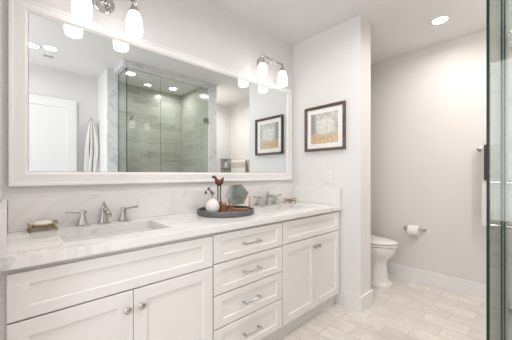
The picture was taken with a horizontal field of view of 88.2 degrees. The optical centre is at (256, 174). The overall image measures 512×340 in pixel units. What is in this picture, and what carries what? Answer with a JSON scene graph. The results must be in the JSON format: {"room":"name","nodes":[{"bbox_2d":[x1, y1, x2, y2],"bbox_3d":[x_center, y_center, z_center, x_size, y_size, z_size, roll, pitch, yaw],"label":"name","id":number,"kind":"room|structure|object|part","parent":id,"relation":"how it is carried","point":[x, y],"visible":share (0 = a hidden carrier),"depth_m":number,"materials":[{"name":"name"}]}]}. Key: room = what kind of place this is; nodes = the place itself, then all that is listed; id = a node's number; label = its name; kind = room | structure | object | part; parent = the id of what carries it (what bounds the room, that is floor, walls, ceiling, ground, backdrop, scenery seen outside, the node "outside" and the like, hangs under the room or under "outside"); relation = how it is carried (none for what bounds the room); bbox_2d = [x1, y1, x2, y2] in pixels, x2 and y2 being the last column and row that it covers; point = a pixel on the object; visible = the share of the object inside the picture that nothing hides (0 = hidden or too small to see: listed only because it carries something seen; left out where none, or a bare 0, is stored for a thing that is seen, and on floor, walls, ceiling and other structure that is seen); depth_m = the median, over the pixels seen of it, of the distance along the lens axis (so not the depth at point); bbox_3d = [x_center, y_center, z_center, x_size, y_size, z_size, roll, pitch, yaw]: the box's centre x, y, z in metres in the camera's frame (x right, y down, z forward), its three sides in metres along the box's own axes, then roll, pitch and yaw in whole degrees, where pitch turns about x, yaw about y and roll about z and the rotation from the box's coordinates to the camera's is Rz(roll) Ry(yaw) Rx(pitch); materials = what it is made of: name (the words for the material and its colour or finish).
{"room":"bathroom","nodes":[
{"label":"bathroom","id":0,"kind":"room"},
{"bbox_2d":[0,0,0,202],"bbox_3d":[-1.499,-0.094,0.541,1.390,2.560,0.742,0,0,-43],"label":"wall","id":1,"kind":"structure","parent":0,"point":[0,0],"depth_m":1.19,"materials":[{"name":"paint"}]},
{"bbox_2d":[1,0,292,231],"bbox_3d":[-0.069,-0.094,2.469,3.574,2.560,0.120,0,0,-43],"label":"wall","id":2,"kind":"structure","parent":0,"point":[202,29],"depth_m":1.94,"materials":[{"name":"paint"}]},
{"bbox_2d":[0,199,6,258],"bbox_3d":[-1.044,0.203,1.090,0.020,0.166,0.559,0,0,-43],"label":"backsplash","id":3,"kind":"structure","parent":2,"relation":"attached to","point":[3,205],"depth_m":0.89,"materials":[{"name":"stone"}]},
{"bbox_2d":[71,0,142,37],"bbox_3d":[-0.857,-0.961,1.516,0.355,0.260,0.194,0,0,-43],"label":"vanity light","id":4,"kind":"object","parent":2,"relation":"attached to","point":[81,9],"visible":1,"depth_m":1.53,"materials":[{"name":"white glass"}]},
{"bbox_3d":[-0.918,-0.898,1.390,0.093,0.134,0.093,0,0,-43],"label":"lamp shade","id":5,"kind":"part","parent":4,"relation":"part of","materials":[{"name":"white glass"}]},
{"bbox_3d":[-0.727,-0.898,1.569,0.093,0.134,0.093,0,0,-43],"label":"lamp shade","id":6,"kind":"part","parent":4,"relation":"part of","materials":[{"name":"white glass"}]},
{"bbox_2d":[8,0,291,186],"bbox_3d":[-0.429,-0.410,2.028,2.156,0.944,0.029,0,0,-43],"label":"wall mirror","id":7,"kind":"object","parent":2,"relation":"attached to","point":[90,103],"visible":1,"depth_m":1.65,"materials":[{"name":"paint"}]},
{"bbox_2d":[8,186,292,232],"bbox_3d":[-0.421,0.203,2.042,2.187,0.166,0.021,0,0,-43],"label":"backsplash","id":8,"kind":"structure","parent":2,"relation":"attached to","point":[21,211],"depth_m":1.62,"materials":[{"name":"stone"}]},
{"bbox_2d":[257,54,286,86],"bbox_3d":[0.111,-0.961,2.421,0.355,0.260,0.194,0,0,-43],"label":"vanity light","id":9,"kind":"object","parent":2,"relation":"attached to","point":[262,72],"visible":1,"depth_m":2.37,"materials":[{"name":"white glass"}]},
{"bbox_3d":[0.049,-0.898,2.295,0.093,0.134,0.093,0,0,-43],"label":"lamp shade","id":10,"kind":"part","parent":9,"relation":"part of","materials":[{"name":"white glass"}]},
{"bbox_3d":[0.112,-1.023,2.420,0.124,0.044,0.139,0,0,-43],"label":"arm","id":11,"kind":"part","parent":9,"relation":"part of","materials":[{"name":"silver metal"}]},
{"bbox_3d":[0.240,-0.898,2.474,0.093,0.134,0.093,0,0,-43],"label":"lamp shade","id":12,"kind":"part","parent":9,"relation":"part of","materials":[{"name":"white glass"}]},
{"bbox_2d":[293,15,370,305],"bbox_3d":[0.713,-0.094,2.609,0.194,2.560,0.742,0,0,-43],"label":"wall partition","id":13,"kind":"structure","parent":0,"point":[333,65],"depth_m":2.39,"materials":[{"name":"paint"}]},
{"bbox_2d":[292,185,340,205],"bbox_3d":[0.570,0.203,2.600,0.020,0.166,0.559,0,0,-43],"label":"backsplash","id":14,"kind":"structure","parent":13,"relation":"attached to","point":[309,194],"depth_m":2.56,"materials":[{"name":"stone"}]},
{"bbox_2d":[304,100,345,151],"bbox_3d":[0.640,-0.442,2.519,0.033,0.431,0.436,0,0,-43],"label":"framed picture","id":15,"kind":"object","parent":13,"relation":"attached to","point":[324,125],"visible":1,"depth_m":2.51,"materials":[{"name":"paper"}]},
{"bbox_2d":[311,110,337,143],"bbox_3d":[0.642,-0.442,2.524,0.001,0.292,0.296,0,0,-43],"label":"print","id":16,"kind":"object","parent":15,"relation":"attached to","point":[324,123],"depth_m":2.52},
{"bbox_2d":[326,171,332,182],"bbox_3d":[0.683,0.029,2.492,0.009,0.115,0.072,0,0,-43],"label":"power outlet","id":17,"kind":"object","parent":13,"relation":"attached to","point":[329,174],"visible":1,"depth_m":2.49,"materials":[{"name":"paint"}]},
{"bbox_2d":[345,289,372,312],"bbox_3d":[0.722,1.119,2.599,0.222,0.135,0.742,0,0,-43],"label":"baseboard","id":18,"kind":"structure","parent":13,"relation":"attached to","point":[357,303],"depth_m":2.31,"materials":[{"name":"paint"}]},
{"bbox_2d":[208,0,485,63],"bbox_3d":[0.380,-1.424,1.061,4.844,0.100,2.790,0,0,-43],"label":"ceiling","id":19,"kind":"structure","parent":0,"point":[398,27],"depth_m":2.33,"materials":[{"name":"paint"}]},
{"bbox_2d":[431,15,449,24],"bbox_3d":[1.633,-1.370,2.353,0.140,0.006,0.140,0,0,-43],"label":"recessed light","id":20,"kind":"object","parent":19,"relation":"in","point":[441,19],"visible":1,"depth_m":2.35,"materials":[{"name":"paint"}]},
{"bbox_2d":[276,274,485,339],"bbox_3d":[0.380,1.236,1.061,4.844,0.100,2.790,0,0,-43],"label":"floor","id":21,"kind":"structure","parent":0,"point":[410,309],"depth_m":2.17,"materials":[{"name":"tile"}]},
{"bbox_2d":[0,234,212,339],"bbox_3d":[-0.729,0.756,1.364,0.852,0.859,0.584,0,0,-43],"label":"vanity cabinet","id":22,"kind":"object","parent":21,"relation":"on","point":[160,291],"visible":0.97,"depth_m":1.13,"materials":[{"name":"paint"}]},
{"bbox_3d":[-0.707,0.795,1.043,0.410,0.558,0.019,0,0,-43],"label":"door","id":23,"kind":"part","parent":22,"relation":"part of","materials":[{"name":"paint"}]},
{"bbox_3d":[-0.560,0.590,1.145,0.031,0.031,0.034,0,0,-43],"label":"knob","id":24,"kind":"part","parent":22,"relation":"part of","materials":[{"name":"silver metal"}]},
{"bbox_3d":[-0.516,0.590,1.186,0.031,0.031,0.034,0,0,-43],"label":"knob","id":25,"kind":"part","parent":22,"relation":"part of","materials":[{"name":"silver metal"}]},
{"bbox_3d":[-0.402,0.795,1.328,0.418,0.558,0.019,0,0,-43],"label":"door","id":26,"kind":"part","parent":22,"relation":"part of","materials":[{"name":"paint"}]},
{"bbox_2d":[211,221,281,339],"bbox_3d":[-0.203,0.756,1.852,0.580,0.859,0.589,0,0,-43],"label":"vanity cabinet","id":27,"kind":"object","parent":21,"relation":"on","point":[247,262],"visible":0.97,"depth_m":1.65,"materials":[{"name":"paint"}]},
{"bbox_3d":[-0.035,0.421,1.672,0.574,0.160,0.019,0,0,-43],"label":"drawer","id":28,"kind":"part","parent":27,"relation":"part of","materials":[{"name":"paint"}]},
{"bbox_3d":[-0.035,0.595,1.672,0.574,0.172,0.019,0,0,-43],"label":"drawer","id":29,"kind":"part","parent":27,"relation":"part of","materials":[{"name":"paint"}]},
{"bbox_3d":[-0.035,0.779,1.672,0.574,0.183,0.019,0,0,-43],"label":"drawer","id":30,"kind":"part","parent":27,"relation":"part of","materials":[{"name":"paint"}]},
{"bbox_3d":[-0.035,0.976,1.672,0.574,0.196,0.019,0,0,-43],"label":"drawer","id":31,"kind":"part","parent":27,"relation":"part of","materials":[{"name":"paint"}]},
{"bbox_3d":[-0.025,0.421,1.642,0.146,0.017,0.038,0,0,-43],"label":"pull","id":32,"kind":"part","parent":27,"relation":"part of","materials":[{"name":"silver metal"}]},
{"bbox_3d":[-0.025,0.595,1.642,0.146,0.017,0.038,0,0,-43],"label":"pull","id":33,"kind":"part","parent":27,"relation":"part of","materials":[{"name":"silver metal"}]},
{"bbox_3d":[-0.025,0.779,1.642,0.146,0.017,0.038,0,0,-43],"label":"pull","id":34,"kind":"part","parent":27,"relation":"part of","materials":[{"name":"silver metal"}]},
{"bbox_3d":[-0.025,0.976,1.642,0.146,0.017,0.038,0,0,-43],"label":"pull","id":35,"kind":"part","parent":27,"relation":"part of","materials":[{"name":"silver metal"}]},
{"bbox_2d":[277,211,338,337],"bbox_3d":[0.298,0.756,2.325,0.793,0.859,0.584,0,0,-43],"label":"vanity cabinet","id":36,"kind":"object","parent":21,"relation":"on","point":[310,244],"visible":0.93,"depth_m":2.08,"materials":[{"name":"paint"}]},
{"bbox_2d":[0,201,341,271],"bbox_3d":[-0.233,0.306,1.841,2.231,0.040,0.567,0,0,-43],"label":"countertop","id":37,"kind":"structure","parent":36,"relation":"on","point":[41,246],"depth_m":1.33,"materials":[{"name":"stone"}]},
{"bbox_2d":[26,220,57,233],"bbox_3d":[-1.083,0.263,1.336,0.080,0.048,0.126,0,0,44],"label":"soap dish","id":38,"kind":"object","parent":37,"relation":"on","point":[53,225],"visible":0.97,"depth_m":1.32,"materials":[{"name":"gold metal"}]},
{"bbox_2d":[32,220,52,225],"bbox_3d":[-1.083,0.249,1.336,0.080,0.028,0.051,0,0,-43],"label":"soap bar","id":39,"kind":"object","parent":38,"relation":"in","point":[44,222],"visible":0.91,"depth_m":1.32,"materials":[{"name":"white"}]},
{"bbox_2d":[65,201,137,226],"bbox_3d":[-0.856,0.222,1.503,0.375,0.128,0.156,0,0,-43],"label":"faucet","id":40,"kind":"object","parent":37,"relation":"on","point":[106,214],"visible":1,"depth_m":1.51,"materials":[{"name":"silver metal"}]},
{"bbox_3d":[-0.991,0.206,1.442,0.095,0.021,0.015,0,0,-43],"label":"lever","id":41,"kind":"part","parent":40,"relation":"part of","materials":[{"name":"silver metal"}]},
{"bbox_3d":[-0.965,0.243,1.466,0.059,0.086,0.059,0,0,-43],"label":"handle","id":42,"kind":"part","parent":40,"relation":"part of","materials":[{"name":"silver metal"}]},
{"bbox_3d":[-0.888,0.222,1.538,0.061,0.128,0.061,0,0,-43],"label":"spout","id":43,"kind":"part","parent":40,"relation":"part of","materials":[{"name":"silver metal"}]},
{"bbox_3d":[-0.812,0.243,1.610,0.059,0.086,0.059,0,0,-43],"label":"handle","id":44,"kind":"part","parent":40,"relation":"part of","materials":[{"name":"silver metal"}]},
{"bbox_2d":[62,227,156,242],"bbox_3d":[-0.729,0.406,1.367,0.510,0.159,0.333,0,0,-43],"label":"sink","id":45,"kind":"object","parent":37,"relation":"in","point":[101,235],"visible":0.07,"depth_m":1.46,"materials":[{"name":"ceramic"}]},
{"bbox_2d":[197,205,253,217],"bbox_3d":[-0.225,0.268,1.923,0.412,0.036,0.412,0,0,-43],"label":"tray","id":46,"kind":"object","parent":37,"relation":"on","point":[202,211],"visible":0.77,"depth_m":1.76,"materials":[{"name":"grey stone"}]},
{"bbox_2d":[206,198,219,211],"bbox_3d":[-0.307,0.219,1.838,0.096,0.109,0.096,0,0,-43],"label":"vase","id":47,"kind":"object","parent":46,"relation":"on","point":[212,205],"visible":0.88,"depth_m":1.80,"materials":[{"name":"white ceramic"}]},
{"bbox_2d":[204,187,213,196],"bbox_3d":[-0.329,0.173,1.876,0.071,0.161,0.058,0,0,20],"label":"sprig","id":48,"kind":"object","parent":47,"relation":"in","point":[208,189],"visible":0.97,"depth_m":1.86,"materials":[{"name":"grey plant"}]},
{"bbox_2d":[218,202,226,211],"bbox_3d":[-0.287,0.242,1.943,0.128,0.062,0.076,0,0,0],"label":"decorative box","id":49,"kind":"object","parent":46,"relation":"on","point":[223,206],"visible":0.46,"depth_m":1.91,"materials":[{"name":"brown wood"}]},
{"bbox_2d":[212,175,223,202],"bbox_3d":[-0.287,0.110,1.946,0.089,0.202,0.049,0,0,14],"label":"bird figurine","id":50,"kind":"object","parent":49,"relation":"on","point":[218,182],"visible":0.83,"depth_m":1.94,"materials":[{"name":"brown wood"}]},
{"bbox_2d":[225,184,249,211],"bbox_3d":[-0.142,0.172,1.943,0.184,0.204,0.060,0,0,0],"label":"mirror","id":51,"kind":"object","parent":46,"relation":"on","point":[237,194],"visible":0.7,"depth_m":1.94,"materials":[{"name":"grey glass"}]},
{"bbox_3d":[-0.147,0.149,1.943,0.165,0.151,0.029,0,0,-1],"label":"glass","id":52,"kind":"part","parent":51,"relation":"part of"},
{"bbox_2d":[253,191,281,205],"bbox_3d":[0.137,0.222,2.432,0.375,0.128,0.156,0,0,-43],"label":"faucet","id":53,"kind":"object","parent":37,"relation":"on","point":[275,201],"visible":1,"depth_m":2.44,"materials":[{"name":"silver metal"}]},
{"bbox_3d":[0.028,0.243,2.395,0.059,0.086,0.059,0,0,-43],"label":"handle","id":54,"kind":"part","parent":53,"relation":"part of","materials":[{"name":"silver metal"}]},
{"bbox_3d":[0.105,0.222,2.467,0.061,0.128,0.061,0,0,-43],"label":"spout","id":55,"kind":"part","parent":53,"relation":"part of","materials":[{"name":"silver metal"}]},
{"bbox_3d":[0.181,0.243,2.539,0.059,0.086,0.059,0,0,-43],"label":"handle","id":56,"kind":"part","parent":53,"relation":"part of","materials":[{"name":"silver metal"}]},
{"bbox_2d":[276,208,297,210],"bbox_3d":[0.267,0.406,2.299,0.510,0.159,0.333,0,0,-43],"label":"sink","id":57,"kind":"object","parent":37,"relation":"in","point":[286,209],"visible":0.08,"depth_m":2.52,"materials":[{"name":"ceramic"}]},
{"bbox_3d":[0.324,0.790,2.007,0.390,0.568,0.019,0,0,-43],"label":"door","id":58,"kind":"part","parent":36,"relation":"part of","materials":[{"name":"paint"}]},
{"bbox_3d":[0.462,0.420,2.136,0.767,0.158,0.019,0,0,-43],"label":"drawer","id":59,"kind":"part","parent":36,"relation":"part of","materials":[{"name":"paint"}]},
{"bbox_3d":[0.605,0.790,2.270,0.374,0.568,0.019,0,0,-43],"label":"door","id":60,"kind":"part","parent":36,"relation":"part of","materials":[{"name":"paint"}]},
{"bbox_2d":[371,234,397,289],"bbox_3d":[1.184,0.800,2.987,0.450,0.772,0.765,0,0,-43],"label":"toilet","id":61,"kind":"object","parent":21,"relation":"on","point":[383,249],"visible":0.28,"depth_m":2.75,"materials":[{"name":"ceramic"}]},
{"bbox_3d":[1.261,0.743,2.904,0.380,0.024,0.532,0,0,-43],"label":"seat","id":62,"kind":"part","parent":61,"relation":"part of","materials":[{"name":"ceramic"}]},
{"bbox_3d":[1.262,0.711,2.903,0.384,0.034,0.535,0,0,-43],"label":"lid","id":63,"kind":"part","parent":61,"relation":"part of","materials":[{"name":"ceramic"}]},
{"bbox_3d":[1.194,1.131,1.057,1.207,0.110,0.396,0,0,-43],"label":"trim","id":64,"kind":"structure","parent":21,"relation":"on","visible":0},
{"bbox_2d":[486,0,502,339],"bbox_3d":[0.845,-0.114,0.933,0.428,2.376,0.007,0,0,-43],"label":"glass panel","id":65,"kind":"object","parent":64,"relation":"on","point":[494,8],"visible":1,"depth_m":0.87,"materials":[{"name":"clear glass"}]},
{"bbox_2d":[371,30,485,284],"bbox_3d":[2.105,-0.094,2.674,0.120,2.560,2.550,0,0,-43],"label":"wall","id":66,"kind":"structure","parent":0,"point":[428,105],"depth_m":2.81,"materials":[{"name":"paint"}]},
{"bbox_2d":[403,225,425,231],"bbox_3d":[1.740,0.606,2.925,0.070,0.045,0.222,0,0,-43],"label":"toilet paper holder","id":67,"kind":"object","parent":66,"relation":"attached to","point":[405,226],"visible":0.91,"depth_m":2.88,"materials":[{"name":"silver metal"}]},
{"bbox_2d":[407,225,419,235],"bbox_3d":[1.724,0.618,2.903,0.108,0.108,0.100,0,0,-43],"label":"toilet paper","id":68,"kind":"object","parent":67,"relation":"on","point":[411,229],"visible":0.98,"depth_m":2.87,"materials":[{"name":"white paper"}]},
{"bbox_2d":[387,262,485,298],"bbox_3d":[2.061,1.119,2.623,0.014,0.135,2.536,0,0,-43],"label":"baseboard","id":69,"kind":"structure","parent":66,"relation":"attached to","point":[475,289],"depth_m":2.77,"materials":[{"name":"paint"}]},
{"bbox_3d":[2.275,-0.239,2.345,0.082,0.047,0.504,0,0,-43],"label":"towel bar","id":70,"kind":"object","parent":66,"relation":"attached to","visible":0},
{"bbox_2d":[482,146,485,226],"bbox_3d":[2.255,0.114,2.319,0.050,0.745,0.426,0,0,-43],"label":"bath towel","id":71,"kind":"object","parent":70,"relation":"hanging from","point":[483,180],"visible":0.13,"depth_m":2.45,"materials":[{"name":"white fabric"}]},
{"bbox_2d":[484,145,485,179],"bbox_3d":[2.258,-0.110,2.316,0.084,0.332,0.398,0,0,-43],"label":"hand towel","id":72,"kind":"object","parent":70,"relation":"hanging from","point":[484,145],"visible":0.15,"depth_m":2.43,"materials":[{"name":"brown fabric"}]},
{"bbox_3d":[1.888,-0.094,1.297,0.110,2.560,0.834,0,0,-43],"label":"wall","id":73,"kind":"structure","parent":0,"visible":0},
{"bbox_2d":[503,0,511,339],"bbox_3d":[1.271,-0.115,1.327,0.726,2.362,0.107,0,0,-44],"label":"shower door","id":74,"kind":"structure","parent":73,"relation":"attached to","point":[507,4],"depth_m":1.15,"materials":[{"name":"clear glass"}]},
{"bbox_3d":[1.051,0.129,1.116,0.024,0.225,0.107,0,0,-44],"label":"handle","id":75,"kind":"part","parent":74,"relation":"part of","materials":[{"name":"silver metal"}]}
]}

